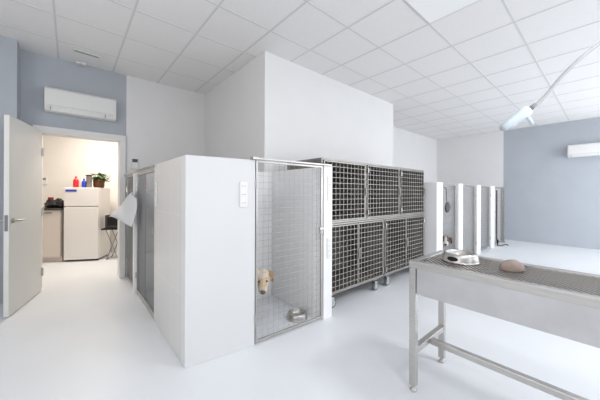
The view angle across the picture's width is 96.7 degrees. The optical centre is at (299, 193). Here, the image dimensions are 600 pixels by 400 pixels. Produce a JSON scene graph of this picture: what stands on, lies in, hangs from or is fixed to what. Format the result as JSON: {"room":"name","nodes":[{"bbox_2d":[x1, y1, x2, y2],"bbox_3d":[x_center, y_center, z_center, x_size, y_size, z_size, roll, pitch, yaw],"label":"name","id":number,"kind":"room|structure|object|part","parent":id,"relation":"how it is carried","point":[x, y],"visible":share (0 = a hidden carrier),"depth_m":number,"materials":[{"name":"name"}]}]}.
{"room":"veterinary clinic","nodes":[
{"label":"veterinary clinic","id":0,"kind":"room"},
{"bbox_2d":[0,35,20,303],"bbox_3d":[-3.988,-0.264,2.591,1.730,2.995,0.270,0,0,-41],"label":"wall","id":1,"kind":"structure","parent":0,"point":[10,50],"depth_m":3.00,"materials":[{"name":"blue paint"}]},
{"bbox_2d":[43,135,117,252],"bbox_3d":[-4.082,-0.116,5.539,4.897,2.700,0.140,0,0,-12],"label":"wall","id":2,"kind":"structure","parent":0,"point":[64,158],"depth_m":5.40,"materials":[{"name":"paint"}]},
{"bbox_2d":[20,49,204,275],"bbox_3d":[-3.226,-0.260,3.523,4.100,2.995,0.150,0,0,-41],"label":"wall","id":3,"kind":"structure","parent":0,"point":[160,123],"depth_m":3.99,"materials":[{"name":"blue paint"}]},
{"bbox_2d":[0,114,43,317],"bbox_3d":[-3.084,0.226,2.993,0.162,2.007,0.800,0,0,-27],"label":"door","id":4,"kind":"structure","parent":3,"relation":"in","point":[23,150],"depth_m":2.86,"materials":[{"name":"laminate"}]},
{"bbox_3d":[-2.905,0.298,2.636,0.024,0.160,0.003,0,0,-27],"label":"lock plate","id":5,"kind":"part","parent":4,"relation":"part of","materials":[{"name":"grey metal"}]},
{"bbox_3d":[-2.957,0.278,2.740,0.162,0.051,0.141,0,0,-27],"label":"handle","id":6,"kind":"part","parent":4,"relation":"part of","materials":[{"name":"silver metal"}]},
{"bbox_2d":[33,125,125,277],"bbox_3d":[-3.011,0.196,3.696,0.975,2.085,0.210,0,0,-41],"label":"trim","id":7,"kind":"structure","parent":3,"relation":"attached to","point":[49,131],"depth_m":3.89,"materials":[{"name":"white paint"}]},
{"bbox_2d":[44,86,115,121],"bbox_3d":[-2.919,-1.177,3.580,0.735,0.300,0.154,0,0,-41],"label":"air conditioner","id":8,"kind":"object","parent":3,"relation":"attached to","point":[56,101],"visible":1,"depth_m":3.51,"materials":[{"name":"white plastic"}]},
{"bbox_2d":[76,61,85,66],"bbox_3d":[-2.930,-1.728,3.569,0.110,0.044,0.078,0,0,-41],"label":"sensor","id":9,"kind":"object","parent":3,"relation":"attached to","point":[77,62],"visible":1,"depth_m":3.56,"materials":[{"name":"white plastic"}]},
{"bbox_2d":[131,158,137,168],"bbox_3d":[-2.498,-0.445,4.034,0.090,0.170,0.024,0,0,-41],"label":"thermostat","id":10,"kind":"object","parent":3,"relation":"attached to","point":[134,161],"visible":1,"depth_m":4.02,"materials":[{"name":"white plastic"}]},
{"bbox_2d":[133,172,153,292],"bbox_3d":[-1.635,0.493,3.739,1.200,1.500,0.100,0,0,-41],"label":"wall","id":11,"kind":"structure","parent":0,"point":[149,274],"depth_m":3.41,"materials":[{"name":"white paint"}]},
{"bbox_2d":[126,175,132,284],"bbox_3d":[-2.331,0.486,3.659,0.067,1.470,0.676,0,0,-41],"label":"gate","id":12,"kind":"object","parent":11,"relation":"attached to","point":[129,262],"visible":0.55,"depth_m":3.77,"materials":[{"name":"silver metal"}]},
{"bbox_2d":[110,191,136,226],"bbox_3d":[-2.193,0.177,3.314,0.857,0.411,0.105,0,0,40],"label":"towel","id":13,"kind":"object","parent":12,"relation":"hanging from","point":[126,213],"visible":1,"depth_m":3.16,"materials":[{"name":"white fabric"}]},
{"bbox_3d":[-2.310,0.486,3.670,0.012,1.444,0.639,0,0,-41],"label":"panel","id":14,"kind":"part","parent":12,"relation":"part of","materials":[{"name":"glass"}]},
{"bbox_2d":[154,156,180,359],"bbox_3d":[-1.113,0.486,2.314,0.100,1.520,0.826,0,0,-41],"label":"wall","id":15,"kind":"structure","parent":0,"point":[167,174],"depth_m":2.21,"materials":[{"name":"white paint"}]},
{"bbox_2d":[124,165,153,175],"bbox_3d":[-2.013,-0.263,3.270,0.025,0.026,1.795,0,0,-41],"label":"rail","id":16,"kind":"object","parent":15,"relation":"attached to","point":[151,166],"visible":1,"depth_m":3.00,"materials":[{"name":"silver metal"}]},
{"bbox_2d":[135,169,153,316],"bbox_3d":[-1.735,0.488,2.965,0.071,1.470,0.956,0,0,-41],"label":"gate","id":17,"kind":"object","parent":15,"relation":"attached to","point":[141,177],"visible":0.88,"depth_m":3.14,"materials":[{"name":"silver metal"}]},
{"bbox_3d":[-1.877,0.487,3.167,0.012,1.440,0.413,0,0,-41],"label":"panel","id":18,"kind":"part","parent":17,"relation":"part of","materials":[{"name":"glass"}]},
{"bbox_2d":[155,182,156,205],"bbox_3d":[-1.337,0.008,2.490,0.014,0.216,0.042,0,0,-41],"label":"wall socket","id":19,"kind":"object","parent":15,"relation":"attached to","point":[155,182],"visible":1,"depth_m":2.48,"materials":[{"name":"white plastic"}]},
{"bbox_2d":[180,155,254,367],"bbox_3d":[-0.625,0.487,2.074,0.543,1.520,0.102,0,0,-33],"label":"wall","id":20,"kind":"structure","parent":0,"point":[218,234],"depth_m":2.01,"materials":[{"name":"paint"}]},
{"bbox_2d":[240,182,247,206],"bbox_3d":[-0.447,0.011,2.118,0.062,0.200,0.014,0,0,-33],"label":"wall socket","id":21,"kind":"object","parent":20,"relation":"attached to","point":[243,185],"visible":1,"depth_m":2.11,"materials":[{"name":"white plastic"}]},
{"bbox_2d":[254,160,323,342],"bbox_3d":[-0.067,0.480,2.395,0.746,1.499,0.059,0,0,-37],"label":"gate","id":22,"kind":"object","parent":20,"relation":"attached to","point":[321,228],"visible":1,"depth_m":2.38,"materials":[{"name":"silver metal"}]},
{"bbox_2d":[250,157,331,165],"bbox_3d":[-0.040,-0.281,2.421,0.888,0.020,0.046,0,0,-38],"label":"rail","id":23,"kind":"object","parent":22,"relation":"attached to","point":[251,158],"visible":1,"depth_m":2.34,"materials":[{"name":"silver metal"}]},
{"bbox_2d":[254,172,271,300],"bbox_3d":[-0.801,0.497,2.910,1.144,1.500,0.075,0,0,-41],"label":"wall","id":24,"kind":"structure","parent":0,"point":[264,189],"depth_m":3.19,"materials":[{"name":"white tile"}]},
{"bbox_2d":[205,51,392,171],"bbox_3d":[-0.003,-0.247,5.054,2.975,2.995,2.130,0,0,-41],"label":"wall","id":25,"kind":"structure","parent":0,"point":[273,106],"depth_m":3.84,"materials":[{"name":"white paint"}]},
{"bbox_2d":[0,238,599,399],"bbox_3d":[0.962,1.304,4.129,11.250,0.100,11.000,0,0,-41],"label":"floor","id":26,"kind":"structure","parent":0,"point":[86,335],"depth_m":2.11,"materials":[{"name":"plastic"}]},
{"bbox_2d":[42,210,64,261],"bbox_3d":[-4.598,0.767,4.910,0.560,0.930,0.486,0,0,-13],"label":"base cabinet","id":27,"kind":"object","parent":26,"relation":"on","point":[53,220],"visible":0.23,"depth_m":4.73,"materials":[{"name":"beige laminate"}]},
{"bbox_2d":[43,207,63,209],"bbox_3d":[-4.593,0.284,4.910,0.605,0.034,0.497,0,0,-13],"label":"countertop","id":28,"kind":"structure","parent":27,"relation":"on","point":[43,207],"depth_m":4.71,"materials":[{"name":"grey"}]},
{"bbox_2d":[44,198,65,207],"bbox_3d":[-4.469,0.178,4.897,0.417,0.178,0.262,0,0,-13],"label":"plastic bag","id":29,"kind":"object","parent":28,"relation":"on","point":[50,203],"visible":0.82,"depth_m":4.82,"materials":[{"name":"black plastic"}]},
{"bbox_2d":[64,187,109,260],"bbox_3d":[-4.004,0.567,5.043,0.535,1.335,0.489,0,0,-13],"label":"fridge","id":30,"kind":"object","parent":26,"relation":"on","point":[85,210],"visible":0.98,"depth_m":4.83,"materials":[{"name":"white metal"}]},
{"bbox_2d":[73,176,78,187],"bbox_3d":[-4.100,-0.204,4.881,0.086,0.205,0.086,0,0,-41],"label":"bottle","id":31,"kind":"object","parent":30,"relation":"on","point":[75,181],"visible":0.88,"depth_m":4.85,"materials":[{"name":"red plastic"}]},
{"bbox_3d":[-3.954,0.069,4.832,0.535,0.340,0.050,0,0,-13],"label":"freezer door","id":32,"kind":"part","parent":30,"relation":"part of","materials":[{"name":"white metal"}]},
{"bbox_3d":[-3.957,0.724,4.832,0.535,0.950,0.050,0,0,-13],"label":"door","id":33,"kind":"part","parent":30,"relation":"part of","materials":[{"name":"white metal"}]},
{"bbox_2d":[82,179,85,187],"bbox_3d":[-3.962,-0.183,4.892,0.069,0.165,0.069,0,0,-41],"label":"bottle","id":34,"kind":"object","parent":30,"relation":"on","point":[83,181],"visible":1,"depth_m":4.87,"materials":[{"name":"blue plastic"}]},
{"bbox_2d":[86,175,92,187],"bbox_3d":[-3.890,-0.221,4.918,0.100,0.240,0.098,0,0,-41],"label":"canister","id":35,"kind":"object","parent":30,"relation":"on","point":[88,177],"visible":1,"depth_m":4.88,"materials":[{"name":"grey metal"}]},
{"bbox_2d":[92,173,111,187],"bbox_3d":[-3.809,-0.247,5.053,0.391,0.295,0.370,0,0,1],"label":"potted plant","id":36,"kind":"object","parent":30,"relation":"on","point":[99,181],"visible":0.99,"depth_m":5.00,"materials":[{"name":"green plant"}]},
{"bbox_3d":[-3.811,-0.178,5.054,0.180,0.155,0.178,0,0,-41],"label":"pot","id":37,"kind":"part","parent":36,"relation":"part of","materials":[{"name":"brown wicker"}]},
{"bbox_2d":[101,228,117,259],"bbox_3d":[-3.474,0.944,5.075,0.440,0.576,0.260,0,0,-13],"label":"folding stand","id":38,"kind":"object","parent":26,"relation":"on","point":[106,229],"visible":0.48,"depth_m":4.95,"materials":[{"name":"black metal"}]},
{"bbox_2d":[105,214,117,227],"bbox_3d":[-3.448,0.533,5.080,0.370,0.245,0.250,0,0,-13],"label":"microwave","id":39,"kind":"object","parent":38,"relation":"on","point":[110,222],"visible":0.45,"depth_m":4.94,"materials":[{"name":"black plastic"}]},
{"bbox_2d":[258,269,273,294],"bbox_3d":[-0.695,0.983,2.566,0.941,0.526,0.311,0,0,-26],"label":"dog","id":40,"kind":"object","parent":26,"relation":"on","point":[262,275],"visible":0.16,"depth_m":2.65},
{"bbox_2d":[286,308,306,322],"bbox_3d":[-0.030,1.220,2.675,0.210,0.060,0.210,0,0,14],"label":"bowl","id":41,"kind":"object","parent":26,"relation":"on","point":[293,311],"visible":0.9,"depth_m":2.62,"materials":[{"name":"silver metal"}]},
{"bbox_2d":[332,218,383,307],"bbox_3d":[0.506,0.791,3.359,1.092,0.920,0.620,0,0,-41],"label":"cage","id":42,"kind":"object","parent":26,"relation":"on","point":[357,246],"visible":0.59,"depth_m":3.56,"materials":[{"name":"metal"}]},
{"bbox_2d":[287,157,366,222],"bbox_3d":[0.335,-0.021,3.209,0.762,0.695,0.620,0,0,-41],"label":"cage","id":43,"kind":"object","parent":42,"relation":"on","point":[349,189],"visible":0.59,"depth_m":3.32,"materials":[{"name":"metal"}]},
{"bbox_3d":[0.039,-0.022,2.981,0.008,0.655,0.540,0,0,-41],"label":"panel","id":44,"kind":"part","parent":43,"relation":"part of","materials":[{"name":"grey metal"}]},
{"bbox_3d":[0.323,-0.361,3.224,0.722,0.008,0.540,0,0,-41],"label":"panel","id":45,"kind":"part","parent":43,"relation":"part of","materials":[{"name":"grey metal"}]},
{"bbox_3d":[0.513,-0.020,3.001,0.714,0.647,0.016,0,0,-41],"label":"door","id":46,"kind":"part","parent":43,"relation":"part of","materials":[{"name":"metal"}]},
{"bbox_3d":[0.515,-0.020,2.999,0.706,0.639,0.010,0,0,-41],"label":"panel","id":47,"kind":"part","parent":43,"relation":"part of","materials":[{"name":"silver metal"}]},
{"bbox_3d":[0.315,0.713,3.581,1.052,0.726,0.018,0,0,-41],"label":"panel","id":48,"kind":"part","parent":42,"relation":"part of","materials":[{"name":"grey metal"}]},
{"bbox_3d":[0.485,0.714,2.980,0.518,0.718,0.016,0,0,-41],"label":"door","id":49,"kind":"part","parent":42,"relation":"part of","materials":[{"name":"metal"}]},
{"bbox_3d":[0.487,0.714,2.978,0.510,0.710,0.010,0,0,-41],"label":"panel","id":50,"kind":"part","parent":42,"relation":"part of","materials":[{"name":"silver metal"}]},
{"bbox_3d":[0.884,0.716,3.323,0.518,0.718,0.016,0,0,-41],"label":"door","id":51,"kind":"part","parent":42,"relation":"part of","materials":[{"name":"metal"}]},
{"bbox_3d":[0.886,0.716,3.321,0.510,0.710,0.010,0,0,-41],"label":"panel","id":52,"kind":"part","parent":42,"relation":"part of","materials":[{"name":"silver metal"}]},
{"bbox_2d":[365,163,400,219],"bbox_3d":[0.926,-0.019,3.717,0.789,0.695,0.620,0,0,-41],"label":"cage","id":53,"kind":"object","parent":42,"relation":"on","point":[382,181],"visible":0.46,"depth_m":3.79,"materials":[{"name":"metal"}]},
{"bbox_2d":[383,214,424,285],"bbox_3d":[1.364,0.795,4.097,1.155,0.920,0.620,0,0,-41],"label":"cage","id":54,"kind":"object","parent":26,"relation":"on","point":[403,236],"visible":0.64,"depth_m":4.30,"materials":[{"name":"metal"}]},
{"bbox_3d":[1.173,0.717,4.319,1.115,0.726,0.018,0,0,-41],"label":"panel","id":55,"kind":"part","parent":54,"relation":"part of","materials":[{"name":"grey metal"}]},
{"bbox_3d":[1.331,0.717,3.707,0.550,0.718,0.016,0,0,-41],"label":"door","id":56,"kind":"part","parent":54,"relation":"part of","materials":[{"name":"metal"}]},
{"bbox_3d":[1.333,0.717,3.705,0.542,0.710,0.010,0,0,-41],"label":"panel","id":57,"kind":"part","parent":54,"relation":"part of","materials":[{"name":"silver metal"}]},
{"bbox_2d":[399,167,424,215],"bbox_3d":[1.516,-0.016,4.225,0.761,0.695,0.620,0,0,-41],"label":"cage","id":58,"kind":"object","parent":54,"relation":"on","point":[411,181],"visible":0.52,"depth_m":4.25,"materials":[{"name":"metal"}]},
{"bbox_3d":[1.754,0.719,4.071,0.550,0.718,0.016,0,0,-41],"label":"door","id":59,"kind":"part","parent":54,"relation":"part of","materials":[{"name":"metal"}]},
{"bbox_3d":[1.756,0.719,4.069,0.542,0.710,0.010,0,0,-41],"label":"panel","id":60,"kind":"part","parent":54,"relation":"part of","materials":[{"name":"silver metal"}]},
{"bbox_2d":[443,236,451,246],"bbox_3d":[2.400,1.000,5.117,0.905,0.516,0.271,0,0,43],"label":"dog","id":61,"kind":"object","parent":26,"relation":"on","point":[446,238],"visible":0.13,"depth_m":4.82},
{"bbox_2d":[502,187,505,242],"bbox_3d":[5.266,0.554,6.918,0.120,1.435,0.120,0,0,-41],"label":"gate post","id":62,"kind":"object","parent":26,"relation":"on","point":[503,223],"visible":0.74,"depth_m":6.89,"materials":[{"name":"silver metal"}]},
{"bbox_2d":[495,187,502,243],"bbox_3d":[4.918,0.547,6.604,0.823,1.385,0.071,0,0,-41],"label":"gate","id":63,"kind":"object","parent":62,"relation":"attached to","point":[500,188],"visible":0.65,"depth_m":6.83,"materials":[{"name":"silver metal"}]},
{"bbox_3d":[4.891,0.547,6.610,0.759,1.355,0.004,0,0,-41],"label":"panel","id":64,"kind":"part","parent":63,"relation":"part of","materials":[{"name":"silver metal"}]},
{"bbox_2d":[496,190,507,245],"bbox_3d":[4.894,0.599,6.452,0.430,1.341,0.126,0,0,-14],"label":"leash","id":65,"kind":"object","parent":63,"relation":"hanging from","point":[497,240],"visible":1,"depth_m":6.38,"materials":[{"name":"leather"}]},
{"bbox_2d":[409,250,599,399],"bbox_3d":[1.621,0.844,0.991,0.485,0.825,2.285,0,0,-41],"label":"table","id":66,"kind":"object","parent":26,"relation":"on","point":[563,303],"visible":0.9,"depth_m":1.40,"materials":[{"name":"silver metal"}]},
{"bbox_3d":[0.723,0.845,1.697,0.040,0.745,0.040,0,0,-41],"label":"leg","id":67,"kind":"part","parent":66,"relation":"part of","materials":[{"name":"silver metal"}]},
{"bbox_3d":[1.057,0.847,1.984,0.040,0.745,0.040,0,0,-41],"label":"leg","id":68,"kind":"part","parent":66,"relation":"part of","materials":[{"name":"silver metal"}]},
{"bbox_2d":[441,249,479,265],"bbox_3d":[1.032,0.410,1.720,0.214,0.058,0.214,0,0,-41],"label":"bowl","id":69,"kind":"object","parent":66,"relation":"on","point":[454,256],"visible":1,"depth_m":1.65,"materials":[{"name":"silver metal"}]},
{"bbox_2d":[499,259,524,271],"bbox_3d":[1.203,0.408,1.513,0.130,0.062,0.068,0,0,6],"label":"stone","id":70,"kind":"object","parent":66,"relation":"on","point":[510,265],"visible":1,"depth_m":1.49,"materials":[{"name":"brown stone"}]},
{"bbox_2d":[499,42,599,130],"bbox_3d":[2.195,0.066,1.623,1.586,2.385,0.397,0,0,27],"label":"lamp","id":71,"kind":"object","parent":26,"relation":"on","point":[524,113],"visible":1,"depth_m":1.93,"materials":[{"name":"grey"}]},
{"bbox_3d":[1.674,-0.537,1.950,0.059,0.086,0.029,0,0,38],"label":"handle","id":72,"kind":"part","parent":71,"relation":"part of","materials":[{"name":"white plastic"}]},
{"bbox_3d":[2.234,-0.634,1.688,1.229,0.986,0.109,0,0,30],"label":"arm","id":73,"kind":"part","parent":71,"relation":"part of","materials":[{"name":"grey metal"}]},
{"bbox_2d":[0,0,599,139],"bbox_3d":[1.985,-1.776,2.953,11.250,0.083,7.900,0,0,-41],"label":"ceiling","id":74,"kind":"structure","parent":0,"point":[467,71],"depth_m":3.14,"materials":[{"name":"tile"}]},
{"bbox_2d":[73,48,100,58],"bbox_3d":[-2.663,-1.743,3.335,0.064,0.014,0.270,0,0,44],"label":"ceiling vent","id":75,"kind":"object","parent":74,"relation":"in","point":[74,49],"visible":1,"depth_m":3.32,"materials":[{"name":"white plastic"}]},
{"bbox_2d":[404,0,479,23],"bbox_3d":[1.296,-1.731,2.333,0.560,0.006,0.560,0,0,-41],"label":"recessed light","id":76,"kind":"object","parent":74,"relation":"in","point":[432,11],"visible":1,"depth_m":2.48,"materials":[{"name":"white plastic"}]},
{"bbox_2d":[272,166,331,319],"bbox_3d":[-0.032,0.490,3.008,0.147,1.520,0.929,0,0,-41],"label":"partition wall","id":77,"kind":"structure","parent":0,"point":[296,195],"depth_m":2.85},
{"bbox_2d":[327,175,330,199],"bbox_3d":[0.284,-0.056,2.656,0.045,0.240,0.014,0,0,-41],"label":"wall socket","id":78,"kind":"object","parent":77,"relation":"attached to","point":[328,176],"visible":1,"depth_m":2.65,"materials":[{"name":"white plastic"}]},
{"bbox_2d":[327,238,330,258],"bbox_3d":[0.289,0.551,2.663,0.050,0.200,0.014,0,0,-41],"label":"wall socket","id":79,"kind":"object","parent":77,"relation":"attached to","point":[328,239],"visible":1,"depth_m":2.65,"materials":[{"name":"white plastic"}]},
{"bbox_2d":[393,127,436,181],"bbox_3d":[2.786,-0.236,7.367,4.270,2.995,0.160,0,0,-41],"label":"wall","id":80,"kind":"structure","parent":0,"point":[411,150],"depth_m":7.75,"materials":[{"name":"white paint"}]},
{"bbox_2d":[424,182,442,254],"bbox_3d":[1.626,0.539,5.000,0.231,1.435,1.900,0,0,-41],"label":"wall","id":81,"kind":"structure","parent":0,"point":[433,198],"depth_m":4.28,"materials":[{"name":"white paint"}]},
{"bbox_2d":[443,184,462,250],"bbox_3d":[2.330,0.542,5.606,0.213,1.435,1.900,0,0,-41],"label":"wall","id":82,"kind":"structure","parent":0,"point":[450,193],"depth_m":4.91,"materials":[{"name":"white paint"}]},
{"bbox_2d":[443,184,457,249],"bbox_3d":[2.592,0.538,4.604,0.708,1.385,0.071,0,0,-41],"label":"gate","id":83,"kind":"object","parent":82,"relation":"attached to","point":[455,197],"visible":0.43,"depth_m":4.79,"materials":[{"name":"silver metal"}]},
{"bbox_2d":[444,187,450,212],"bbox_3d":[2.461,0.112,4.457,0.213,0.435,0.077,0,0,-41],"label":"leash","id":84,"kind":"object","parent":83,"relation":"hanging from","point":[448,204],"visible":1,"depth_m":4.41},
{"bbox_2d":[463,185,480,253],"bbox_3d":[3.119,0.545,6.284,0.233,1.435,1.900,0,0,-41],"label":"wall","id":85,"kind":"structure","parent":0,"point":[467,191],"depth_m":5.59,"materials":[{"name":"white paint"}]},
{"bbox_2d":[463,185,476,252],"bbox_3d":[3.331,0.541,5.240,0.818,1.385,0.071,0,0,-41],"label":"gate","id":86,"kind":"object","parent":85,"relation":"attached to","point":[474,187],"visible":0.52,"depth_m":5.47,"materials":[{"name":"silver metal"}]},
{"bbox_3d":[3.305,0.541,5.245,0.754,1.355,0.004,0,0,-41],"label":"panel","id":87,"kind":"part","parent":86,"relation":"part of","materials":[{"name":"silver metal"}]},
{"bbox_2d":[481,186,494,247],"bbox_3d":[3.889,0.548,6.947,0.280,1.435,1.900,0,0,-41],"label":"wall","id":88,"kind":"structure","parent":0,"point":[484,194],"depth_m":6.24,"materials":[{"name":"white paint"}]},
{"bbox_2d":[481,186,490,249],"bbox_3d":[4.106,0.544,5.906,0.761,1.385,0.071,0,0,-41],"label":"gate","id":89,"kind":"object","parent":88,"relation":"attached to","point":[489,194],"visible":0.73,"depth_m":6.11,"materials":[{"name":"silver metal"}]},
{"bbox_3d":[4.079,0.544,5.911,0.698,1.355,0.004,0,0,-41],"label":"panel","id":90,"kind":"part","parent":89,"relation":"part of","materials":[{"name":"silver metal"}]},
{"bbox_2d":[437,117,599,249],"bbox_3d":[6.631,-0.221,6.262,0.120,2.995,6.850,0,0,-41],"label":"wall","id":91,"kind":"structure","parent":0,"point":[551,197],"depth_m":6.82,"materials":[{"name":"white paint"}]},
{"bbox_2d":[568,142,599,157],"bbox_3d":[6.641,-0.983,6.011,0.194,0.290,0.850,0,0,-41],"label":"air conditioner","id":92,"kind":"object","parent":91,"relation":"attached to","point":[588,149],"visible":1,"depth_m":6.08,"materials":[{"name":"white plastic"}]}
]}

